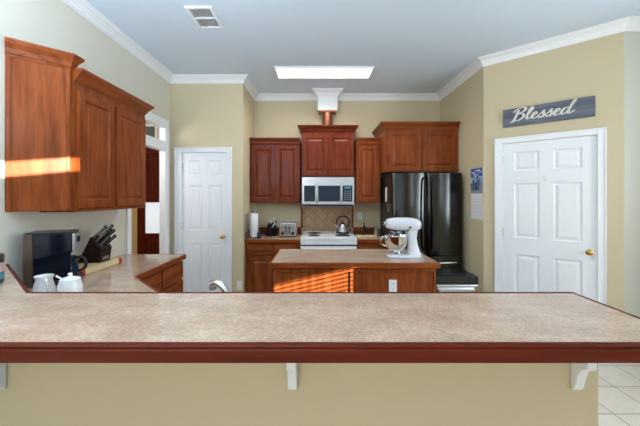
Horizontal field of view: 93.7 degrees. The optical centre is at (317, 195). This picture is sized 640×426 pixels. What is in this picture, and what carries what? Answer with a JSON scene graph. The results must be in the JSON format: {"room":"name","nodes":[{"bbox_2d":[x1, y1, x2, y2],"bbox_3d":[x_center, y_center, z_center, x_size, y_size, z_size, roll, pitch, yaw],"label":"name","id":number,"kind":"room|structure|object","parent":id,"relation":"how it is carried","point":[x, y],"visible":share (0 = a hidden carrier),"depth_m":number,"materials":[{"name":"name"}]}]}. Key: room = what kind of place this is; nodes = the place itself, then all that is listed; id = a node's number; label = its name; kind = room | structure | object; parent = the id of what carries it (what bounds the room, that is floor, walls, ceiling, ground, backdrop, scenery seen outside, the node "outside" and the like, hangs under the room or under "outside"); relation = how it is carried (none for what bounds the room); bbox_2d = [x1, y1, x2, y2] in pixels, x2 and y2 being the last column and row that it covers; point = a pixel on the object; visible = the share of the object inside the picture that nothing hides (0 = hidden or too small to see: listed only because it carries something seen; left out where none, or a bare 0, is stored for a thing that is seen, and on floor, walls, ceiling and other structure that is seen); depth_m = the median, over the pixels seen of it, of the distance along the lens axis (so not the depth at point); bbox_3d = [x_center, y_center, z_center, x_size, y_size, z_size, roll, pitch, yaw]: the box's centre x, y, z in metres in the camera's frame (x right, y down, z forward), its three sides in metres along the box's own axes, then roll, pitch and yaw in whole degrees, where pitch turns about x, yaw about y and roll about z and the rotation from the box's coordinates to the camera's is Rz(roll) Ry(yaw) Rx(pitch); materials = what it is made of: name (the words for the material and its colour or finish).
{"room":"kitchen","nodes":[
{"label":"kitchen","id":0,"kind":"room"},
{"bbox_2d":[0,0,169,281],"bbox_3d":[-2.005,-0.045,-0.060,0.070,3.090,8.120,0,0,0],"label":"wall","id":1,"kind":"structure","parent":0,"point":[48,23],"depth_m":2.35,"materials":[{"name":"beige paint"}]},
{"bbox_2d":[4,36,84,211],"bbox_3d":[-1.826,-0.443,2.008,0.282,1.085,0.320,0,0,0],"label":"upper cabinet","id":2,"kind":"object","parent":1,"relation":"attached to","point":[38,78],"visible":1,"depth_m":1.98,"materials":[{"name":"brown wood"}]},
{"bbox_2d":[40,68,154,211],"bbox_3d":[-1.815,-0.395,2.586,0.304,1.020,0.932,0,0,0],"label":"upper cabinet","id":3,"kind":"object","parent":1,"relation":"attached to","point":[109,122],"visible":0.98,"depth_m":2.41,"materials":[{"name":"brown wood"}]},
{"bbox_2d":[115,209,120,218],"bbox_3d":[-1.964,0.165,2.950,0.012,0.116,0.072,0,0,0],"label":"light switch","id":4,"kind":"object","parent":1,"relation":"attached to","point":[117,211],"visible":0.8,"depth_m":2.94,"materials":[{"name":"white plastic"}]},
{"bbox_2d":[126,112,168,253],"bbox_3d":[-1.994,0.263,3.500,0.092,2.475,0.850,0,0,0],"label":"doorway","id":5,"kind":"structure","parent":1,"relation":"in","point":[161,144],"depth_m":3.86,"materials":[{"name":"white paint"}]},
{"bbox_2d":[61,0,639,100],"bbox_3d":[0.615,-1.544,0.360,5.170,0.092,8.720,0,0,0],"label":"crown molding","id":6,"kind":"structure","parent":1,"relation":"attached to","point":[83,8],"depth_m":3.42,"materials":[{"name":"white paint"}]},
{"bbox_2d":[132,122,158,253],"bbox_3d":[-2.945,-0.045,5.260,1.910,3.090,0.120,0,0,0],"label":"wall","id":7,"kind":"structure","parent":0,"point":[134,210],"depth_m":5.20,"materials":[{"name":"beige paint"}]},
{"bbox_2d":[137,147,158,253],"bbox_3d":[-2.635,0.320,5.168,0.930,2.360,0.045,0,0,0],"label":"door","id":8,"kind":"structure","parent":7,"relation":"in","point":[148,217],"depth_m":5.16,"materials":[{"name":"brown wood"}]},
{"bbox_2d":[146,124,157,138],"bbox_3d":[-2.950,-1.100,5.180,0.360,0.280,0.030,0,0,0],"label":"framed picture","id":9,"kind":"object","parent":7,"relation":"attached to","point":[151,130],"visible":0.31,"depth_m":5.18,"materials":[{"name":"white paint"}]},
{"bbox_2d":[146,127,154,137],"bbox_3d":[-2.950,-1.100,5.186,0.280,0.200,0.013,0,0,0],"label":"print","id":10,"kind":"object","parent":9,"relation":"attached to","point":[150,131],"depth_m":5.18,"materials":[{"name":"grey"}]},
{"bbox_2d":[170,84,244,291],"bbox_3d":[-1.545,-0.045,4.060,1.090,3.090,0.120,0,0,0],"label":"wall","id":11,"kind":"structure","parent":0,"point":[201,115],"depth_m":4.00,"materials":[{"name":"beige paint"}]},
{"bbox_2d":[174,147,231,291],"bbox_3d":[-1.526,0.428,4.030,0.757,2.144,0.180,0,0,0],"label":"door","id":12,"kind":"structure","parent":11,"relation":"in","point":[202,175],"depth_m":4.01,"materials":[{"name":"white paint"}]},
{"bbox_2d":[237,281,241,289],"bbox_3d":[-1.046,1.190,3.995,0.060,0.116,0.009,0,0,0],"label":"wall outlet","id":13,"kind":"object","parent":11,"relation":"attached to","point":[239,283],"visible":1,"depth_m":3.99,"materials":[{"name":"white plastic"}]},
{"bbox_2d":[245,87,253,291],"bbox_3d":[-1.060,-0.045,4.480,0.120,3.090,0.720,0,0,0],"label":"wall","id":14,"kind":"structure","parent":0,"point":[249,101],"depth_m":4.25,"materials":[{"name":"beige paint"}]},
{"bbox_2d":[0,363,597,425],"bbox_3d":[-0.494,0.990,1.251,3.092,1.020,0.542,0,0,10],"label":"wall","id":15,"kind":"structure","parent":0,"point":[35,394],"depth_m":1.13,"materials":[{"name":"beige paint"}]},
{"bbox_2d":[0,363,5,389],"bbox_3d":[-1.188,0.602,1.092,0.034,0.245,0.073,0,0,0],"label":"corbel","id":16,"kind":"object","parent":15,"relation":"attached to","point":[2,365],"visible":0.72,"depth_m":1.12,"materials":[{"name":"white paint"}]},
{"bbox_2d":[286,363,296,389],"bbox_3d":[-0.095,0.602,1.092,0.034,0.245,0.073,0,0,0],"label":"corbel","id":17,"kind":"object","parent":15,"relation":"attached to","point":[291,368],"visible":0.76,"depth_m":1.09,"materials":[{"name":"white paint"}]},
{"bbox_2d":[0,264,639,362],"bbox_3d":[-0.422,0.454,1.378,3.123,0.050,1.040,0,0,0],"label":"bar","id":18,"kind":"object","parent":15,"relation":"on","point":[36,327],"visible":1,"depth_m":0.97,"materials":[{"name":"stone"}]},
{"bbox_2d":[0,253,4,282],"bbox_3d":[-1.607,0.358,1.470,0.100,0.141,0.100,0,0,0],"label":"jar candle","id":19,"kind":"object","parent":18,"relation":"on","point":[2,255],"visible":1,"depth_m":1.48,"materials":[{"name":"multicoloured glass"}]},
{"bbox_2d":[0,258,3,282],"bbox_3d":[-1.607,0.368,1.470,0.098,0.120,0.098,0,0,0],"label":"jar","id":20,"kind":"object","parent":19,"relation":"attached to","point":[1,259],"depth_m":1.48,"materials":[{"name":"clear glass"}]},
{"bbox_2d":[571,363,596,389],"bbox_3d":[0.966,0.602,1.092,0.034,0.245,0.073,0,0,0],"label":"corbel","id":21,"kind":"object","parent":15,"relation":"attached to","point":[579,371],"visible":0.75,"depth_m":1.10,"materials":[{"name":"white paint"}]},
{"bbox_2d":[254,101,439,235],"bbox_3d":[0.520,-0.045,4.780,3.040,3.090,0.120,0,0,0],"label":"wall","id":22,"kind":"structure","parent":0,"point":[272,119],"depth_m":4.72,"materials":[{"name":"beige paint"}]},
{"bbox_2d":[246,227,300,238],"bbox_3d":[-0.630,0.539,4.418,0.728,0.099,0.596,0,0,0],"label":"backsplash strip","id":23,"kind":"object","parent":22,"relation":"attached to","point":[262,229],"visible":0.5,"depth_m":4.70,"materials":[{"name":"brown wood"}]},
{"bbox_2d":[249,138,300,202],"bbox_3d":[-0.627,-0.372,4.529,0.730,0.945,0.375,0,0,0],"label":"upper cabinet","id":24,"kind":"object","parent":22,"relation":"attached to","point":[275,163],"visible":1,"depth_m":4.37,"materials":[{"name":"brown wood"}]},
{"bbox_2d":[301,178,352,230],"bbox_3d":[0.144,0.207,4.701,0.817,0.985,0.030,0,0,0],"label":"backsplash","id":25,"kind":"structure","parent":22,"relation":"attached to","point":[312,218],"depth_m":4.71,"materials":[{"name":"beige tile"}]},
{"bbox_2d":[318,96,337,113],"bbox_3d":[0.145,-1.440,4.610,0.300,0.300,0.220,0,0,0],"label":"trim","id":26,"kind":"structure","parent":22,"relation":"attached to","point":[324,102],"depth_m":4.50,"materials":[{"name":"white paint"}]},
{"bbox_2d":[297,125,358,176],"bbox_3d":[0.144,-0.650,4.496,0.880,0.730,0.440,0,0,0],"label":"upper cabinet","id":27,"kind":"object","parent":22,"relation":"attached to","point":[327,150],"visible":0.98,"depth_m":4.32,"materials":[{"name":"brown wood"}]},
{"bbox_2d":[319,110,335,124],"bbox_3d":[0.145,-1.153,4.610,0.260,0.272,0.200,0,0,0],"label":"vent duct","id":28,"kind":"object","parent":27,"relation":"on","point":[327,115],"visible":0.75,"depth_m":4.53,"materials":[{"name":"orange metal"}]},
{"bbox_2d":[302,177,353,206],"bbox_3d":[0.144,-0.059,4.489,0.756,0.428,0.422,0,0,0],"label":"microwave","id":29,"kind":"object","parent":27,"relation":"attached to","point":[316,191],"visible":1,"depth_m":4.33,"materials":[{"name":"silver metal"}]},
{"bbox_2d":[357,212,361,218],"bbox_3d":[0.655,0.310,4.715,0.072,0.116,0.009,0,0,0],"label":"wall outlet","id":30,"kind":"object","parent":22,"relation":"attached to","point":[359,214],"visible":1,"depth_m":4.71,"materials":[{"name":"white plastic"}]},
{"bbox_2d":[353,227,375,233],"bbox_3d":[0.737,0.539,4.707,0.362,0.099,0.018,0,0,0],"label":"backsplash strip","id":31,"kind":"object","parent":22,"relation":"attached to","point":[356,230],"visible":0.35,"depth_m":4.70,"materials":[{"name":"brown wood"}]},
{"bbox_2d":[354,138,380,202],"bbox_3d":[0.732,-0.372,4.529,0.360,0.945,0.375,0,0,0],"label":"upper cabinet","id":32,"kind":"object","parent":22,"relation":"attached to","point":[366,150],"visible":0.95,"depth_m":4.37,"materials":[{"name":"brown wood"}]},
{"bbox_2d":[372,121,459,174],"bbox_3d":[1.380,-0.665,4.371,1.064,0.670,0.690,0,0,0],"label":"upper cabinet","id":33,"kind":"object","parent":22,"relation":"attached to","point":[405,146],"visible":0.98,"depth_m":4.08,"materials":[{"name":"brown wood"}]},
{"bbox_2d":[86,0,639,92],"bbox_3d":[-0.440,-1.640,0.640,7.520,0.100,9.520,0,0,0],"label":"ceiling","id":34,"kind":"structure","parent":0,"point":[412,46],"depth_m":2.94,"materials":[{"name":"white paint"}]},
{"bbox_2d":[184,6,223,28],"bbox_3d":[-1.005,-1.584,2.670,0.230,0.012,0.320,0,0,0],"label":"ceiling vent","id":35,"kind":"object","parent":34,"relation":"in","point":[205,17],"visible":1,"depth_m":2.65,"materials":[{"name":"white metal"}]},
{"bbox_2d":[274,66,373,78],"bbox_3d":[0.075,-1.577,3.840,1.230,0.026,0.330,0,0,0],"label":"recessed light","id":36,"kind":"object","parent":34,"relation":"in","point":[282,72],"visible":1,"depth_m":3.82,"materials":[{"name":"white paint"}]},
{"bbox_2d":[276,69,371,77],"bbox_3d":[0.075,-1.579,3.840,1.188,0.014,0.292,0,0,0],"label":"diffuser","id":37,"kind":"object","parent":36,"relation":"attached to","point":[280,73],"depth_m":3.85,"materials":[{"name":"white"}]},
{"bbox_2d":[440,67,483,291],"bbox_3d":[1.980,-0.045,4.100,0.120,3.090,1.240,0,0,0],"label":"wall","id":38,"kind":"structure","parent":0,"point":[464,104],"depth_m":3.78,"materials":[{"name":"beige paint"}]},
{"bbox_2d":[471,167,482,219],"bbox_3d":[1.914,-0.028,3.622,0.008,0.612,0.260,0,0,0],"label":"wall calendar","id":39,"kind":"object","parent":38,"relation":"attached to","point":[477,173],"visible":1,"depth_m":3.60,"materials":[{"name":"white paper"}]},
{"bbox_2d":[471,167,482,193],"bbox_3d":[1.915,-0.182,3.622,0.005,0.303,0.260,0,0,0],"label":"picture","id":40,"kind":"object","parent":39,"relation":"on","point":[477,173],"depth_m":3.60,"materials":[{"name":"blue paper"}]},
{"bbox_2d":[484,31,624,311],"bbox_3d":[2.394,-0.045,3.150,1.149,3.090,0.120,0,0,41],"label":"wall","id":41,"kind":"structure","parent":0,"point":[594,67],"depth_m":2.97,"materials":[{"name":"beige paint"}]},
{"bbox_2d":[503,96,594,127],"bbox_3d":[2.347,-0.857,3.094,0.753,0.194,0.025,0,0,41],"label":"wall sign","id":42,"kind":"object","parent":41,"relation":"attached to","point":[583,107],"visible":1,"depth_m":3.06,"materials":[{"name":"grey wood"}]},
{"bbox_2d":[495,127,606,304],"bbox_3d":[2.374,0.428,3.128,0.913,2.144,0.180,0,0,41],"label":"door","id":43,"kind":"structure","parent":41,"relation":"in","point":[551,188],"depth_m":3.07,"materials":[{"name":"white paint"}]},
{"bbox_2d":[598,363,639,425],"bbox_3d":[-0.440,1.550,0.640,7.520,0.100,9.520,0,0,0],"label":"floor","id":44,"kind":"structure","parent":0,"point":[618,383],"depth_m":2.27,"materials":[{"name":"beige tile"}]},
{"bbox_2d":[142,271,161,291],"bbox_3d":[-1.661,1.069,2.416,0.611,0.862,0.388,0,0,0],"label":"base cabinet","id":45,"kind":"object","parent":44,"relation":"on","point":[154,280],"visible":0.16,"depth_m":2.51,"materials":[{"name":"brown wood"}]},
{"bbox_2d":[160,261,182,291],"bbox_3d":[-1.661,1.069,2.818,0.611,0.862,0.413,0,0,0],"label":"base cabinet","id":46,"kind":"object","parent":44,"relation":"on","point":[172,281],"visible":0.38,"depth_m":2.82,"materials":[{"name":"brown wood"}]},
{"bbox_2d":[246,243,300,291],"bbox_3d":[-0.619,1.069,4.406,0.747,0.862,0.620,0,0,0],"label":"base cabinet","id":47,"kind":"object","parent":44,"relation":"on","point":[259,277],"visible":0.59,"depth_m":4.10,"materials":[{"name":"brown wood"}]},
{"bbox_2d":[245,234,301,242],"bbox_3d":[-0.619,0.612,4.395,0.751,0.046,0.642,0,0,0],"label":"countertop","id":48,"kind":"structure","parent":47,"relation":"on","point":[264,239],"depth_m":4.08,"materials":[{"name":"stone"}]},
{"bbox_2d":[247,214,248,238],"bbox_3d":[-0.968,0.415,4.126,0.012,0.345,0.064,0,0,0],"label":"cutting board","id":49,"kind":"object","parent":48,"relation":"on","point":[247,214],"visible":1,"depth_m":4.10,"materials":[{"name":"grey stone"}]},
{"bbox_2d":[249,210,257,237],"bbox_3d":[-0.905,0.390,4.245,0.128,0.395,0.128,0,0,0],"label":"paper towel roll","id":50,"kind":"object","parent":48,"relation":"on","point":[253,216],"visible":0.9,"depth_m":4.20,"materials":[{"name":"white paper"}]},
{"bbox_2d":[257,228,260,238],"bbox_3d":[-0.818,0.513,4.170,0.056,0.148,0.055,0,0,0],"label":"bottle","id":51,"kind":"object","parent":48,"relation":"on","point":[259,232],"visible":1,"depth_m":4.15,"materials":[{"name":"blue glass"}]},
{"bbox_2d":[265,222,276,235],"bbox_3d":[-0.696,0.491,4.448,0.116,0.193,0.177,0,0,-38],"label":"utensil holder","id":52,"kind":"object","parent":48,"relation":"on","point":[270,231],"visible":0.97,"depth_m":4.39,"materials":[{"name":"black plastic"}]},
{"bbox_2d":[279,221,296,236],"bbox_3d":[-0.432,0.484,4.384,0.246,0.206,0.272,0,0,0],"label":"toaster","id":53,"kind":"object","parent":48,"relation":"on","point":[286,228],"visible":1,"depth_m":4.27,"materials":[{"name":"silver metal"}]},
{"bbox_2d":[300,231,356,248],"bbox_3d":[0.144,0.979,4.346,0.761,0.861,0.710,0,0,0],"label":"range","id":54,"kind":"object","parent":44,"relation":"on","point":[309,239],"visible":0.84,"depth_m":4.03,"materials":[{"name":"white metal"}]},
{"bbox_2d":[300,231,356,239],"bbox_3d":[0.144,0.573,4.365,0.761,0.042,0.672,0,0,0],"label":"cooktop","id":55,"kind":"object","parent":54,"relation":"in","point":[306,235],"depth_m":4.16,"materials":[{"name":"white metal"}]},
{"bbox_2d":[301,245,356,248],"bbox_3d":[0.144,0.948,4.026,0.757,0.584,0.069,0,0,0],"label":"oven","id":56,"kind":"object","parent":54,"relation":"in","point":[302,246],"depth_m":4.03,"materials":[{"name":"white metal"}]},
{"bbox_2d":[335,215,349,233],"bbox_3d":[0.366,0.418,4.451,0.204,0.259,0.204,0,0,26],"label":"kettle","id":57,"kind":"object","parent":54,"relation":"on","point":[342,228],"visible":1,"depth_m":4.41,"materials":[{"name":"silver metal"}]},
{"bbox_2d":[269,249,439,291],"bbox_3d":[0.325,1.044,2.986,1.506,0.911,0.692,0,0,0],"label":"kitchen island","id":58,"kind":"object","parent":44,"relation":"on","point":[294,270],"visible":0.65,"depth_m":2.68,"materials":[{"name":"brown wood"}]},
{"bbox_2d":[389,280,396,291],"bbox_3d":[0.668,0.805,2.675,0.072,0.116,0.009,0,0,0],"label":"wall outlet","id":59,"kind":"object","parent":58,"relation":"attached to","point":[392,283],"visible":0.84,"depth_m":2.67,"materials":[{"name":"white plastic"}]},
{"bbox_2d":[380,217,421,258],"bbox_3d":[0.795,0.397,2.900,0.406,0.381,0.222,0,0,0],"label":"stand mixer","id":60,"kind":"object","parent":58,"relation":"on","point":[395,242],"visible":1,"depth_m":2.85,"materials":[{"name":"white metal"}]},
{"bbox_2d":[380,233,407,253],"bbox_3d":[0.729,0.466,2.900,0.274,0.181,0.222,0,0,0],"label":"bowl","id":61,"kind":"object","parent":60,"relation":"on","point":[396,243],"depth_m":2.83,"materials":[{"name":"silver metal"}]},
{"bbox_2d":[357,243,384,248],"bbox_3d":[0.723,1.069,4.406,0.385,0.862,0.620,0,0,0],"label":"base cabinet","id":62,"kind":"object","parent":44,"relation":"on","point":[359,245],"visible":0.18,"depth_m":4.10,"materials":[{"name":"brown wood"}]},
{"bbox_2d":[354,234,384,242],"bbox_3d":[0.723,0.612,4.395,0.390,0.046,0.642,0,0,0],"label":"countertop","id":63,"kind":"structure","parent":62,"relation":"on","point":[376,239],"depth_m":4.08,"materials":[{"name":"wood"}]},
{"bbox_2d":[363,220,365,234],"bbox_3d":[0.700,0.475,4.550,0.048,0.224,0.047,0,0,0],"label":"bottle","id":64,"kind":"object","parent":63,"relation":"on","point":[364,227],"visible":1,"depth_m":4.53,"materials":[{"name":"green glass"}]},
{"bbox_2d":[356,235,375,236],"bbox_3d":[0.688,0.580,4.340,0.285,0.016,0.180,0,0,0],"label":"serving board","id":65,"kind":"object","parent":63,"relation":"on","point":[357,235],"visible":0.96,"depth_m":4.33,"materials":[{"name":"beige wood"}]},
{"bbox_2d":[374,227,378,235],"bbox_3d":[0.862,0.521,4.400,0.078,0.132,0.078,0,0,0],"label":"canister","id":66,"kind":"object","parent":63,"relation":"on","point":[376,230],"visible":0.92,"depth_m":4.37,"materials":[{"name":"silver metal"}]},
{"bbox_2d":[380,173,461,268],"bbox_3d":[1.419,0.600,4.231,0.914,1.800,0.818,0,0,0],"label":"refrigerator","id":67,"kind":"object","parent":44,"relation":"on","point":[434,199],"visible":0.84,"depth_m":3.88,"materials":[{"name":"black"}]},
{"bbox_2d":[436,269,477,291],"bbox_3d":[1.450,1.162,3.263,0.450,0.676,0.345,0,0,0],"label":"trash can","id":68,"kind":"object","parent":44,"relation":"on","point":[447,280],"visible":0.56,"depth_m":3.13,"materials":[{"name":"grey"}]},
{"bbox_3d":[0.025,1.069,1.533,1.990,0.862,0.529,0,0,0],"label":"base cabinet","id":69,"kind":"object","parent":44,"relation":"on","visible":0},
{"bbox_2d":[28,254,185,291],"bbox_3d":[-0.464,0.612,2.151,3.008,0.046,1.790,0,0,0],"label":"countertop","id":70,"kind":"structure","parent":69,"relation":"on","point":[126,276],"depth_m":2.28,"materials":[{"name":"stone"}]},
{"bbox_2d":[32,274,55,291],"bbox_3d":[-1.570,0.522,1.725,0.117,0.130,0.107,0,0,0],"label":"creamer","id":71,"kind":"object","parent":70,"relation":"on","point":[43,282],"visible":0.72,"depth_m":1.69,"materials":[{"name":"white ceramic"}]},
{"bbox_2d":[23,229,87,287],"bbox_3d":[-1.768,0.413,2.050,0.315,0.349,0.190,0,0,-26],"label":"coffee maker","id":72,"kind":"object","parent":70,"relation":"on","point":[44,251],"visible":0.91,"depth_m":1.96,"materials":[{"name":"black plastic"}]},
{"bbox_2d":[55,273,82,291],"bbox_3d":[-1.425,0.514,1.725,0.116,0.146,0.117,0,0,30],"label":"sugar bowl","id":73,"kind":"object","parent":70,"relation":"on","point":[71,283],"visible":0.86,"depth_m":1.69,"materials":[{"name":"white ceramic"}]},
{"bbox_2d":[79,258,121,275],"bbox_3d":[-1.829,0.566,2.412,0.212,0.044,0.446,0,0,0],"label":"chopping board","id":74,"kind":"object","parent":70,"relation":"on","point":[91,267],"visible":0.56,"depth_m":2.39,"materials":[{"name":"beige wood"}]},
{"bbox_2d":[78,236,111,262],"bbox_3d":[-1.856,0.440,2.500,0.192,0.210,0.125,0,0,0],"label":"knife block","id":75,"kind":"object","parent":74,"relation":"on","point":[94,252],"visible":0.86,"depth_m":2.44,"materials":[{"name":"brown wood"}]},
{"bbox_2d":[93,225,106,238],"bbox_3d":[-1.791,0.295,2.465,0.113,0.109,0.020,0,0,0],"label":"kitchen knife","id":76,"kind":"object","parent":75,"relation":"in","point":[101,230],"visible":1,"depth_m":2.46,"materials":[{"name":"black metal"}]},
{"bbox_2d":[95,230,108,241],"bbox_3d":[-1.768,0.328,2.461,0.104,0.100,0.020,0,0,0],"label":"kitchen knife","id":77,"kind":"object","parent":75,"relation":"in","point":[106,232],"visible":1,"depth_m":2.45,"materials":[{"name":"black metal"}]},
{"bbox_2d":[100,235,110,245],"bbox_3d":[-1.748,0.367,2.465,0.087,0.084,0.020,0,0,0],"label":"kitchen knife","id":78,"kind":"object","parent":75,"relation":"in","point":[103,242],"visible":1,"depth_m":2.46,"materials":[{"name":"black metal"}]},
{"bbox_2d":[99,224,113,236],"bbox_3d":[-1.787,0.295,2.533,0.117,0.113,0.020,0,0,0],"label":"kitchen knife","id":79,"kind":"object","parent":75,"relation":"in","point":[111,225],"visible":0.62,"depth_m":2.52,"materials":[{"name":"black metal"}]},
{"bbox_2d":[106,234,116,243],"bbox_3d":[-1.748,0.367,2.533,0.087,0.084,0.020,0,0,0],"label":"kitchen knife","id":80,"kind":"object","parent":75,"relation":"in","point":[113,236],"visible":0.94,"depth_m":2.52,"materials":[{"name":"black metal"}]},
{"bbox_2d":[209,279,228,291],"bbox_3d":[-0.442,0.494,1.408,0.187,0.190,0.056,0,0,23],"label":"faucet","id":81,"kind":"object","parent":70,"relation":"on","point":[214,284],"visible":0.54,"depth_m":1.42,"materials":[{"name":"silver metal"}]},
{"bbox_2d":[625,31,639,316],"bbox_3d":[3.055,-0.045,2.790,0.530,3.090,0.120,0,0,0],"label":"wall","id":82,"kind":"structure","parent":0,"point":[632,38],"depth_m":2.73,"materials":[{"name":"grey paint"}]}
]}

